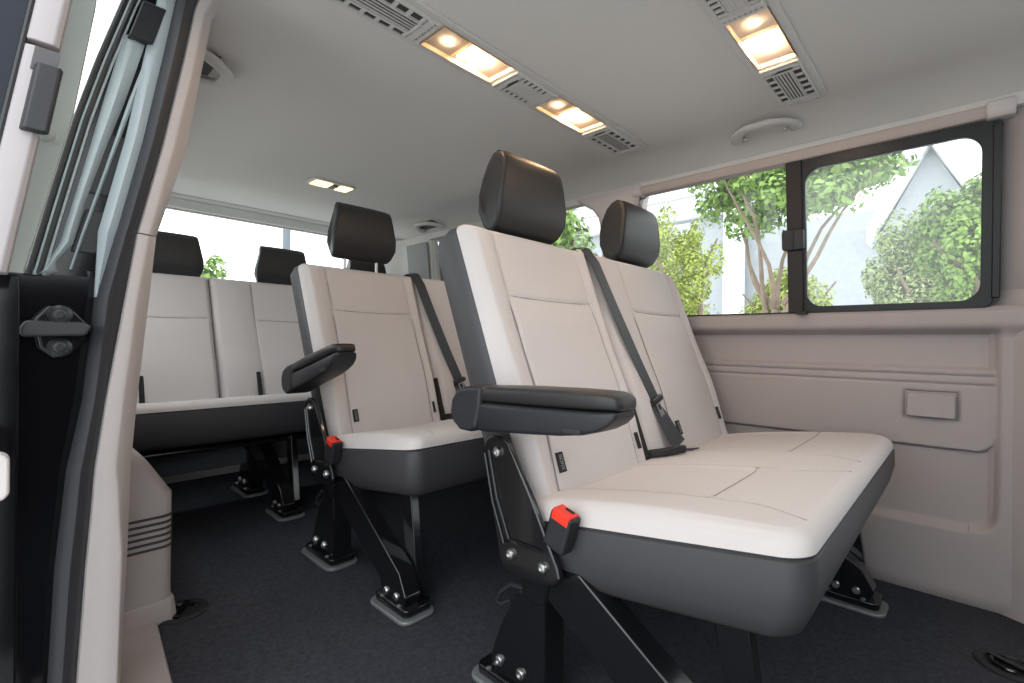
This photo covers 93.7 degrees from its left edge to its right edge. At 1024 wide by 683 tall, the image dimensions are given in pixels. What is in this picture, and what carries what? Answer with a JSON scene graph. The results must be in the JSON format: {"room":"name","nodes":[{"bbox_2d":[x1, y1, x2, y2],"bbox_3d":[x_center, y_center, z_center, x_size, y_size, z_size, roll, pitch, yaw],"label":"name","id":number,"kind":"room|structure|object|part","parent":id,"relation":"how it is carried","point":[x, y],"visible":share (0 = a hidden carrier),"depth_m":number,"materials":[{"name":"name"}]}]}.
{"room":"vehicle interior","nodes":[
{"label":"vehicle interior","id":0,"kind":"room"},
{"bbox_2d":[161,453,308,483],"bbox_3d":[-1.429,0.020,2.700,0.070,1.470,1.850,1,0,43],"label":"wall","id":1,"kind":"structure","parent":0,"point":[234,468],"depth_m":2.50,"materials":[{"name":"plastic"}]},
{"bbox_2d":[166,192,329,235],"bbox_3d":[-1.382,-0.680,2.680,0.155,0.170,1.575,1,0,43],"label":"trim","id":2,"kind":"structure","parent":1,"relation":"attached to","point":[180,201],"depth_m":2.57,"materials":[{"name":"grey plastic"}]},
{"bbox_2d":[402,90,1023,241],"bbox_3d":[0.355,-0.658,2.182,3.300,0.097,0.155,1,0,43],"label":"trim","id":3,"kind":"structure","parent":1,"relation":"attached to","point":[570,204],"depth_m":1.55,"materials":[{"name":"grey plastic"}]},
{"bbox_2d":[158,459,1023,682],"bbox_3d":[-0.063,0.744,1.431,3.850,0.050,1.800,1,0,43],"label":"floor","id":4,"kind":"structure","parent":0,"point":[272,614],"depth_m":1.24,"materials":[{"name":"grey carpet"}]},
{"bbox_2d":[121,622,172,682],"bbox_3d":[-0.780,0.716,0.987,0.760,0.032,0.168,1,0,43],"label":"trim","id":5,"kind":"structure","parent":4,"relation":"on","point":[144,660],"depth_m":1.06,"materials":[{"name":"grey plastic"}]},
{"bbox_2d":[123,447,175,631],"bbox_3d":[-1.083,0.490,1.292,0.417,0.437,0.230,1,0,43],"label":"trim panel","id":6,"kind":"object","parent":4,"relation":"on","point":[149,598],"visible":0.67,"depth_m":1.19,"materials":[{"name":"grey plastic"}]},
{"bbox_2d":[159,599,207,625],"bbox_3d":[-0.869,0.705,1.261,0.120,0.011,0.120,1,0,43],"label":"anchor","id":7,"kind":"object","parent":4,"relation":"on","point":[187,609],"visible":0.71,"depth_m":1.26,"materials":[{"name":"black plastic"}]},
{"bbox_2d":[133,231,385,521],"bbox_3d":[-1.035,0.107,2.299,0.809,1.203,1.536,1,0,43],"label":"seat","id":8,"kind":"object","parent":4,"relation":"on","point":[216,353],"visible":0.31,"depth_m":2.13,"materials":[{"name":"grey fabric"}]},
{"bbox_3d":[-1.522,0.024,2.054,0.269,0.661,0.445,1,0,44],"label":"backrest","id":9,"kind":"part","parent":8,"relation":"part of","materials":[{"name":"grey fabric"}]},
{"bbox_3d":[-1.220,0.039,2.454,0.326,0.683,0.556,1,0,44],"label":"backrest","id":10,"kind":"part","parent":8,"relation":"part of","materials":[{"name":"grey"}]},
{"bbox_2d":[136,392,311,413],"bbox_3d":[-0.926,0.260,2.213,0.524,0.102,1.500,1,0,44],"label":"cushion","id":11,"kind":"object","parent":8,"relation":"on","point":[147,402],"depth_m":1.82,"materials":[{"name":"grey fabric"}]},
{"bbox_3d":[-1.242,0.701,2.266,0.220,0.012,0.108,1,0,44],"label":"foot plate","id":12,"kind":"part","parent":8,"relation":"part of","materials":[{"name":"grey plastic"}]},
{"bbox_3d":[-1.230,0.583,2.261,0.148,0.189,0.064,1,0,44],"label":"leg","id":13,"kind":"part","parent":8,"relation":"part of","materials":[{"name":"black metal"}]},
{"bbox_3d":[-1.179,0.027,2.416,0.269,0.661,0.548,1,0,44],"label":"backrest","id":14,"kind":"part","parent":8,"relation":"part of","materials":[{"name":"grey fabric"}]},
{"bbox_3d":[-0.933,0.704,1.973,0.180,0.012,0.108,1,0,44],"label":"foot plate","id":15,"kind":"part","parent":8,"relation":"part of","materials":[{"name":"grey plastic"}]},
{"bbox_2d":[281,202,486,625],"bbox_3d":[-0.199,0.098,1.819,0.795,1.240,1.144,1,0,43],"label":"seat","id":16,"kind":"object","parent":4,"relation":"on","point":[383,368],"visible":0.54,"depth_m":1.60,"materials":[{"name":"grey fabric"}]},
{"bbox_3d":[-0.691,0.122,1.550,0.091,0.087,0.076,-18,-13,42],"label":"armrest","id":17,"kind":"part","parent":16,"relation":"part of","materials":[{"name":"black plastic"}]},
{"bbox_3d":[-0.544,0.056,1.805,0.312,0.654,0.477,1,0,44],"label":"backrest","id":18,"kind":"part","parent":16,"relation":"part of","materials":[{"name":"grey"}]},
{"bbox_3d":[-0.605,0.708,1.586,0.220,0.012,0.108,1,0,44],"label":"foot plate","id":19,"kind":"part","parent":16,"relation":"part of","materials":[{"name":"grey plastic"}]},
{"bbox_3d":[-0.593,0.588,1.581,0.148,0.192,0.064,1,0,44],"label":"leg","id":20,"kind":"part","parent":16,"relation":"part of","materials":[{"name":"black metal"}]},
{"bbox_3d":[-0.640,-0.285,1.835,0.011,0.124,0.011,1,0,44],"label":"post","id":21,"kind":"part","parent":16,"relation":"part of","materials":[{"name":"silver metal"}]},
{"bbox_3d":[-0.503,0.044,1.766,0.255,0.632,0.469,1,0,44],"label":"backrest","id":22,"kind":"part","parent":16,"relation":"part of","materials":[{"name":"grey fabric"}]},
{"bbox_3d":[-0.297,0.711,1.293,0.180,0.012,0.108,1,0,44],"label":"foot plate","id":23,"kind":"part","parent":16,"relation":"part of","materials":[{"name":"grey plastic"}]},
{"bbox_2d":[336,419,482,449],"bbox_3d":[-0.092,0.297,1.742,0.524,0.104,1.005,1,0,44],"label":"cushion","id":24,"kind":"object","parent":16,"relation":"on","point":[353,434],"depth_m":1.36,"materials":[{"name":"grey fabric"}]},
{"bbox_3d":[-0.140,0.048,2.149,0.255,0.632,0.578,1,0,44],"label":"backrest","id":25,"kind":"part","parent":16,"relation":"part of","materials":[{"name":"grey fabric"}]},
{"bbox_2d":[438,150,894,682],"bbox_3d":[0.425,0.121,1.227,0.795,1.206,1.144,1,0,43],"label":"seat","id":26,"kind":"object","parent":4,"relation":"on","point":[615,472],"visible":1,"depth_m":0.97,"materials":[{"name":"grey fabric"}]},
{"bbox_3d":[0.080,0.063,1.213,0.312,0.654,0.477,1,0,44],"label":"backrest","id":27,"kind":"part","parent":26,"relation":"part of","materials":[{"name":"grey"}]},
{"bbox_3d":[-0.066,0.131,0.958,0.091,0.087,0.076,-2,-2,43],"label":"armrest","id":28,"kind":"part","parent":26,"relation":"part of","materials":[{"name":"black plastic"}]},
{"bbox_3d":[0.019,0.714,0.994,0.220,0.012,0.108,1,0,44],"label":"foot plate","id":29,"kind":"part","parent":26,"relation":"part of","materials":[{"name":"grey"}]},
{"bbox_3d":[0.031,0.594,0.989,0.148,0.192,0.064,1,0,44],"label":"leg","id":30,"kind":"part","parent":26,"relation":"part of","materials":[{"name":"black metal"}]},
{"bbox_3d":[0.121,0.051,1.175,0.255,0.632,0.469,1,0,44],"label":"backrest","id":31,"kind":"part","parent":26,"relation":"part of","materials":[{"name":"grey fabric"}]},
{"bbox_3d":[0.484,0.054,1.557,0.255,0.632,0.578,1,0,44],"label":"backrest","id":32,"kind":"part","parent":26,"relation":"part of","materials":[{"name":"grey fabric"}]},
{"bbox_2d":[536,432,893,557],"bbox_3d":[0.532,0.304,1.150,0.524,0.104,1.005,1,0,44],"label":"cushion","id":33,"kind":"object","parent":26,"relation":"on","point":[632,494],"depth_m":0.89,"materials":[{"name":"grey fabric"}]},
{"bbox_3d":[0.943,0.724,1.351,0.180,0.012,0.108,1,0,44],"label":"foot plate","id":34,"kind":"part","parent":26,"relation":"part of","materials":[{"name":"grey plastic"}]},
{"bbox_2d":[973,648,1023,682],"bbox_3d":[1.121,0.727,1.080,0.120,0.011,0.120,1,0,43],"label":"anchor","id":35,"kind":"object","parent":4,"relation":"on","point":[1004,664],"visible":1,"depth_m":1.08,"materials":[{"name":"black plastic"}]},
{"bbox_2d":[172,0,1023,240],"bbox_3d":[0.005,-0.692,1.363,3.680,0.117,1.575,1,0,43],"label":"ceiling","id":36,"kind":"structure","parent":0,"point":[318,88],"depth_m":1.32,"materials":[{"name":"white fabric"}]},
{"bbox_2d":[199,49,233,87],"bbox_3d":[-0.778,-0.691,1.214,0.188,0.040,0.120,1,0,43],"label":"handle","id":37,"kind":"object","parent":36,"relation":"attached to","point":[211,61],"visible":0.52,"depth_m":1.22,"materials":[{"name":"grey plastic"}]},
{"bbox_2d":[306,177,355,192],"bbox_3d":[-0.813,-0.704,2.164,0.100,0.018,0.200,1,0,43],"label":"recessed light","id":38,"kind":"object","parent":36,"relation":"in","point":[317,181],"visible":1,"depth_m":2.15,"materials":[{"name":"grey plastic"}]},
{"bbox_2d":[414,220,444,232],"bbox_3d":[-0.497,-0.671,2.788,0.227,0.044,0.120,1,0,43],"label":"handle","id":39,"kind":"object","parent":36,"relation":"attached to","point":[421,227],"visible":1,"depth_m":2.75,"materials":[{"name":"grey plastic"}]},
{"bbox_2d":[331,0,648,155],"bbox_3d":[0.035,-0.700,1.315,0.128,0.038,1.187,1,0,43],"label":"console","id":40,"kind":"object","parent":36,"relation":"attached to","point":[414,22],"visible":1,"depth_m":1.21,"materials":[{"name":"grey plastic"}]},
{"bbox_2d":[334,0,439,43],"bbox_3d":[-0.274,-0.691,0.989,0.096,0.008,0.249,1,0,43],"label":"air vent","id":41,"kind":"object","parent":40,"relation":"attached to","point":[408,20],"depth_m":1.02,"materials":[{"name":"grey plastic"}]},
{"bbox_3d":[-0.277,-0.699,0.986,0.096,0.012,0.270,1,0,44],"label":"plate","id":42,"kind":"part","parent":40,"relation":"part of","materials":[{"name":"grey plastic"}]},
{"bbox_2d":[421,25,513,81],"bbox_3d":[-0.104,-0.706,1.169,0.090,0.029,0.222,1,0,43],"label":"reading lamp","id":43,"kind":"object","parent":40,"relation":"on","point":[467,51],"depth_m":1.16,"materials":[{"name":"white plastic"}]},
{"bbox_3d":[0.037,-0.695,1.317,0.096,0.012,0.180,1,0,44],"label":"plate","id":44,"kind":"part","parent":40,"relation":"part of","materials":[{"name":"grey plastic"}]},
{"bbox_2d":[492,71,557,108],"bbox_3d":[0.038,-0.688,1.318,0.096,0.008,0.170,1,0,43],"label":"air vent","id":45,"kind":"object","parent":40,"relation":"attached to","point":[523,87],"depth_m":1.30,"materials":[{"name":"grey plastic"}]},
{"bbox_2d":[536,96,603,131],"bbox_3d":[0.180,-0.703,1.467,0.090,0.029,0.226,1,0,43],"label":"reading lamp","id":46,"kind":"object","parent":40,"relation":"on","point":[571,111],"depth_m":1.46,"materials":[{"name":"white plastic"}]},
{"bbox_2d":[582,126,642,155],"bbox_3d":[0.348,-0.684,1.645,0.096,0.008,0.244,1,0,43],"label":"air vent","id":47,"kind":"object","parent":40,"relation":"attached to","point":[616,140],"depth_m":1.62,"materials":[{"name":"grey plastic"}]},
{"bbox_3d":[0.350,-0.692,1.647,0.096,0.012,0.260,1,0,44],"label":"plate","id":48,"kind":"part","parent":40,"relation":"part of","materials":[{"name":"grey plastic"}]},
{"bbox_2d":[694,0,827,108],"bbox_3d":[0.427,-0.696,0.943,0.122,0.038,1.187,1,0,43],"label":"console","id":49,"kind":"object","parent":36,"relation":"attached to","point":[792,79],"visible":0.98,"depth_m":1.15,"materials":[{"name":"grey plastic"}]},
{"bbox_2d":[702,0,766,26],"bbox_3d":[0.430,-0.683,0.946,0.090,0.008,0.170,1,0,43],"label":"air vent","id":50,"kind":"object","parent":49,"relation":"attached to","point":[721,13],"depth_m":0.98,"materials":[{"name":"grey plastic"}]},
{"bbox_2d":[726,6,795,68],"bbox_3d":[0.572,-0.699,1.096,0.084,0.029,0.226,1,0,43],"label":"reading lamp","id":51,"kind":"object","parent":49,"relation":"on","point":[767,33],"depth_m":1.09,"materials":[{"name":"white plastic"}]},
{"bbox_3d":[0.742,-0.688,1.275,0.090,0.012,0.260,1,0,44],"label":"plate","id":52,"kind":"part","parent":49,"relation":"part of","materials":[{"name":"grey plastic"}]},
{"bbox_2d":[759,58,819,107],"bbox_3d":[0.740,-0.680,1.273,0.090,0.008,0.244,1,0,43],"label":"air vent","id":53,"kind":"object","parent":49,"relation":"attached to","point":[789,82],"depth_m":1.25,"materials":[{"name":"grey plastic"}]},
{"bbox_2d":[730,118,803,145],"bbox_3d":[0.786,-0.666,1.508,0.212,0.028,0.120,1,0,43],"label":"handle","id":54,"kind":"object","parent":36,"relation":"attached to","point":[738,138],"visible":1,"depth_m":1.47,"materials":[{"name":"grey plastic"}]},
{"bbox_3d":[0.038,-0.696,0.178,2.000,0.085,0.133,1,0,44],"label":"trim","id":55,"kind":"structure","parent":36,"relation":"attached to","visible":0},
{"bbox_2d":[0,0,96,682],"bbox_3d":[-0.728,0.152,0.625,0.178,1.720,0.306,1,0,43],"label":"door","id":56,"kind":"structure","parent":55,"relation":"attached to","point":[44,43],"depth_m":0.71,"materials":[{"name":"grey plastic"}]},
{"bbox_3d":[-0.656,0.171,0.603,0.030,0.060,0.034,1,0,44],"label":"pull handle","id":57,"kind":"part","parent":56,"relation":"part of","materials":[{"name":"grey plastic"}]},
{"bbox_3d":[-0.795,0.431,0.677,0.014,1.062,0.134,1,0,44],"label":"panel","id":58,"kind":"part","parent":56,"relation":"part of","materials":[{"name":"black paint"}]},
{"bbox_3d":[-0.644,-0.236,0.623,0.035,0.298,0.079,1,0,44],"label":"edge trim","id":59,"kind":"part","parent":56,"relation":"part of","materials":[{"name":"grey plastic"}]},
{"bbox_3d":[-0.612,-0.316,0.624,0.016,0.090,0.041,1,0,44],"label":"latch handle","id":60,"kind":"part","parent":56,"relation":"part of","materials":[{"name":"grey plastic"}]},
{"bbox_3d":[-0.712,-0.318,0.732,0.014,0.024,0.024,1,0,44],"label":"coat knob","id":61,"kind":"part","parent":56,"relation":"part of","materials":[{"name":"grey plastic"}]},
{"bbox_3d":[-0.608,-0.549,0.657,0.035,0.315,0.081,1,0,44],"label":"edge trim","id":62,"kind":"part","parent":56,"relation":"part of","materials":[{"name":"grey plastic"}]},
{"bbox_3d":[-0.747,-0.370,0.716,0.015,0.535,0.208,1,0,44],"label":"panel","id":63,"kind":"part","parent":56,"relation":"part of","materials":[{"name":"grey plastic"}]},
{"bbox_2d":[687,305,1023,612],"bbox_3d":[0.379,0.309,2.219,3.300,0.830,0.114,1,0,43],"label":"wall","id":64,"kind":"structure","parent":0,"point":[930,531],"depth_m":1.42,"materials":[{"name":"grey plastic"}]},
{"bbox_2d":[384,239,437,279],"bbox_3d":[-0.666,-0.367,3.129,0.560,0.560,0.283,1,0,43],"label":"pillar","id":65,"kind":"structure","parent":64,"relation":"attached to","point":[398,265],"depth_m":3.08,"materials":[{"name":"grey plastic"}]},
{"bbox_2d":[406,242,430,278],"bbox_3d":[-0.577,-0.371,3.009,0.215,0.470,0.065,1,0,43],"label":"trim","id":66,"kind":"structure","parent":64,"relation":"attached to","point":[417,254],"depth_m":2.98,"materials":[{"name":"grey plastic"}]},
{"bbox_2d":[435,239,443,280],"bbox_3d":[-0.035,-0.366,2.541,1.245,0.519,0.087,1,0,43],"label":"window","id":67,"kind":"structure","parent":64,"relation":"in","point":[439,272],"depth_m":2.92,"materials":[{"name":"black"}]},
{"bbox_2d":[577,186,648,257],"bbox_3d":[0.442,-0.351,2.088,0.340,0.552,0.147,1,0,43],"label":"pillar","id":68,"kind":"structure","parent":64,"relation":"attached to","point":[599,204],"depth_m":2.03,"materials":[{"name":"grey plastic"}]},
{"bbox_2d":[638,119,1002,316],"bbox_3d":[0.915,-0.344,1.631,1.047,0.512,0.099,1,0,43],"label":"window","id":69,"kind":"structure","parent":64,"relation":"in","point":[988,134],"depth_m":1.39,"materials":[{"name":"black"}]},
{"bbox_2d":[631,95,1016,197],"bbox_3d":[0.890,-0.607,1.596,1.085,0.048,0.048,1,0,43],"label":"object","id":70,"kind":"object","parent":69,"relation":"attached to","point":[1002,108],"visible":0.97,"depth_m":1.46,"materials":[{"name":"beige plastic"}]},
{"bbox_3d":[1.109,-0.341,1.442,0.482,0.491,0.071,1,0,44],"label":"sliding frame","id":71,"kind":"part","parent":69,"relation":"part of","materials":[{"name":"black plastic"}]},
{"bbox_2d":[907,393,954,418],"bbox_3d":[1.208,0.185,1.386,0.104,0.066,0.015,1,0,43],"label":"lid","id":72,"kind":"object","parent":64,"relation":"attached to","point":[918,404],"visible":1,"depth_m":1.38,"materials":[{"name":"grey plastic"}]},
{"bbox_2d":[988,106,1023,623],"bbox_3d":[1.436,0.035,1.183,0.385,1.400,0.207,1,0,43],"label":"pillar","id":73,"kind":"structure","parent":64,"relation":"attached to","point":[1012,221],"depth_m":1.26,"materials":[{"name":"grey plastic"}]},
{"bbox_3d":[-1.426,0.030,1.526,1.690,1.450,0.311,1,0,44],"label":"wall","id":74,"kind":"structure","parent":0,"visible":0},
{"bbox_2d":[76,0,219,682],"bbox_3d":[-0.748,-0.010,0.994,0.266,1.483,0.257,1,0,43],"label":"pillar","id":75,"kind":"structure","parent":74,"relation":"attached to","point":[99,660],"depth_m":0.86,"materials":[{"name":"grey plastic"}]},
{"bbox_2d":[8,0,175,682],"bbox_3d":[-0.805,0.234,0.837,0.358,1.855,0.108,1,0,-38],"label":"door frame","id":76,"kind":"structure","parent":75,"relation":"attached to","point":[68,258],"depth_m":0.82,"materials":[{"name":"grey paint"}]},
{"bbox_2d":[20,305,90,357],"bbox_3d":[-0.756,-0.017,0.795,0.052,0.089,0.085,1,0,43],"label":"door latch","id":77,"kind":"object","parent":76,"relation":"attached to","point":[59,330],"depth_m":0.80,"materials":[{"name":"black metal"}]},
{"bbox_2d":[47,0,196,682],"bbox_3d":[-0.691,0.008,0.865,0.046,1.400,0.214,1,0,43],"label":"seal","id":78,"kind":"object","parent":76,"relation":"attached to","point":[69,568],"visible":1,"depth_m":0.82,"materials":[{"name":"grey rubber"}]},
{"bbox_3d":[-0.794,0.259,0.949,0.266,0.944,0.130,1,0,44],"label":"pillar trim","id":79,"kind":"part","parent":75,"relation":"part of","materials":[{"name":"grey plastic"}]},
{"bbox_3d":[-0.714,-0.474,1.024,0.266,0.553,0.174,1,0,44],"label":"pillar trim","id":80,"kind":"part","parent":75,"relation":"part of","materials":[{"name":"grey plastic"}]},
{"label":"outside","id":81,"kind":"structure","parent":0,"visible":0},
{"bbox_3d":[-0.014,1.270,0.000,120.000,0.100,120.000,1,0,44],"label":"ground","id":82,"kind":"structure","parent":81,"visible":0},
{"bbox_2d":[200,254,227,278],"bbox_3d":[-4.994,-0.136,7.807,0.708,2.614,0.509,1,0,-24],"label":"tree","id":83,"kind":"object","parent":82,"relation":"on","point":[211,262],"visible":0.08,"depth_m":7.85,"materials":[{"name":"green plant"}]},
{"bbox_2d":[283,229,290,249],"bbox_3d":[-3.726,-1.995,8.381,1.175,6.350,0.240,1,0,43],"label":"street lamp","id":84,"kind":"object","parent":82,"relation":"on","point":[286,233],"visible":0.08,"depth_m":8.68,"materials":[{"name":"grey metal"}]},
{"bbox_2d":[551,209,597,255],"bbox_3d":[0.569,-0.558,7.744,1.699,3.569,1.549,1,0,43],"label":"tree","id":85,"kind":"object","parent":82,"relation":"on","point":[569,239],"visible":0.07,"depth_m":7.40,"materials":[{"name":"green plant"}]},
{"bbox_2d":[649,203,728,314],"bbox_3d":[2.420,-0.432,7.216,1.469,3.357,1.282,1,0,43],"label":"tree","id":86,"kind":"object","parent":82,"relation":"on","point":[692,259],"visible":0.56,"depth_m":6.96,"materials":[{"name":"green plant"}]},
{"bbox_2d":[572,142,974,314],"bbox_3d":[8.649,-2.388,15.116,20.300,7.400,6.800,1,0,43],"label":"building","id":87,"kind":"structure","parent":82,"relation":"on","point":[849,245],"depth_m":12.19,"materials":[{"name":"white paint"}]},
{"bbox_3d":[9.293,-3.456,10.655,2.160,2.450,1.000,1,0,44],"label":"gable trim","id":88,"kind":"part","parent":87,"relation":"part of","materials":[{"name":"white paint"}]},
{"bbox_2d":[739,267,836,312],"bbox_3d":[4.369,0.027,7.771,1.424,2.493,1.230,1,0,43],"label":"tree","id":89,"kind":"object","parent":82,"relation":"on","point":[756,306],"visible":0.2,"depth_m":7.51,"materials":[{"name":"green plant"}]},
{"bbox_2d":[688,151,919,312],"bbox_3d":[2.671,-0.430,4.696,1.994,3.375,1.370,1,0,43],"label":"tree","id":90,"kind":"object","parent":82,"relation":"on","point":[827,188],"visible":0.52,"depth_m":4.52,"materials":[{"name":"green plant"}]},
{"bbox_2d":[859,203,942,303],"bbox_3d":[5.885,-0.374,7.189,1.095,3.315,0.947,1,0,43],"label":"tree","id":91,"kind":"object","parent":82,"relation":"on","point":[897,281],"visible":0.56,"depth_m":7.12,"materials":[{"name":"green plant"}]},
{"bbox_2d":[906,170,981,301],"bbox_3d":[3.678,-0.050,3.852,0.815,2.639,1.008,1,0,43],"label":"bush","id":92,"kind":"object","parent":82,"relation":"on","point":[949,241],"visible":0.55,"depth_m":3.74,"materials":[{"name":"green plant"}]}
]}

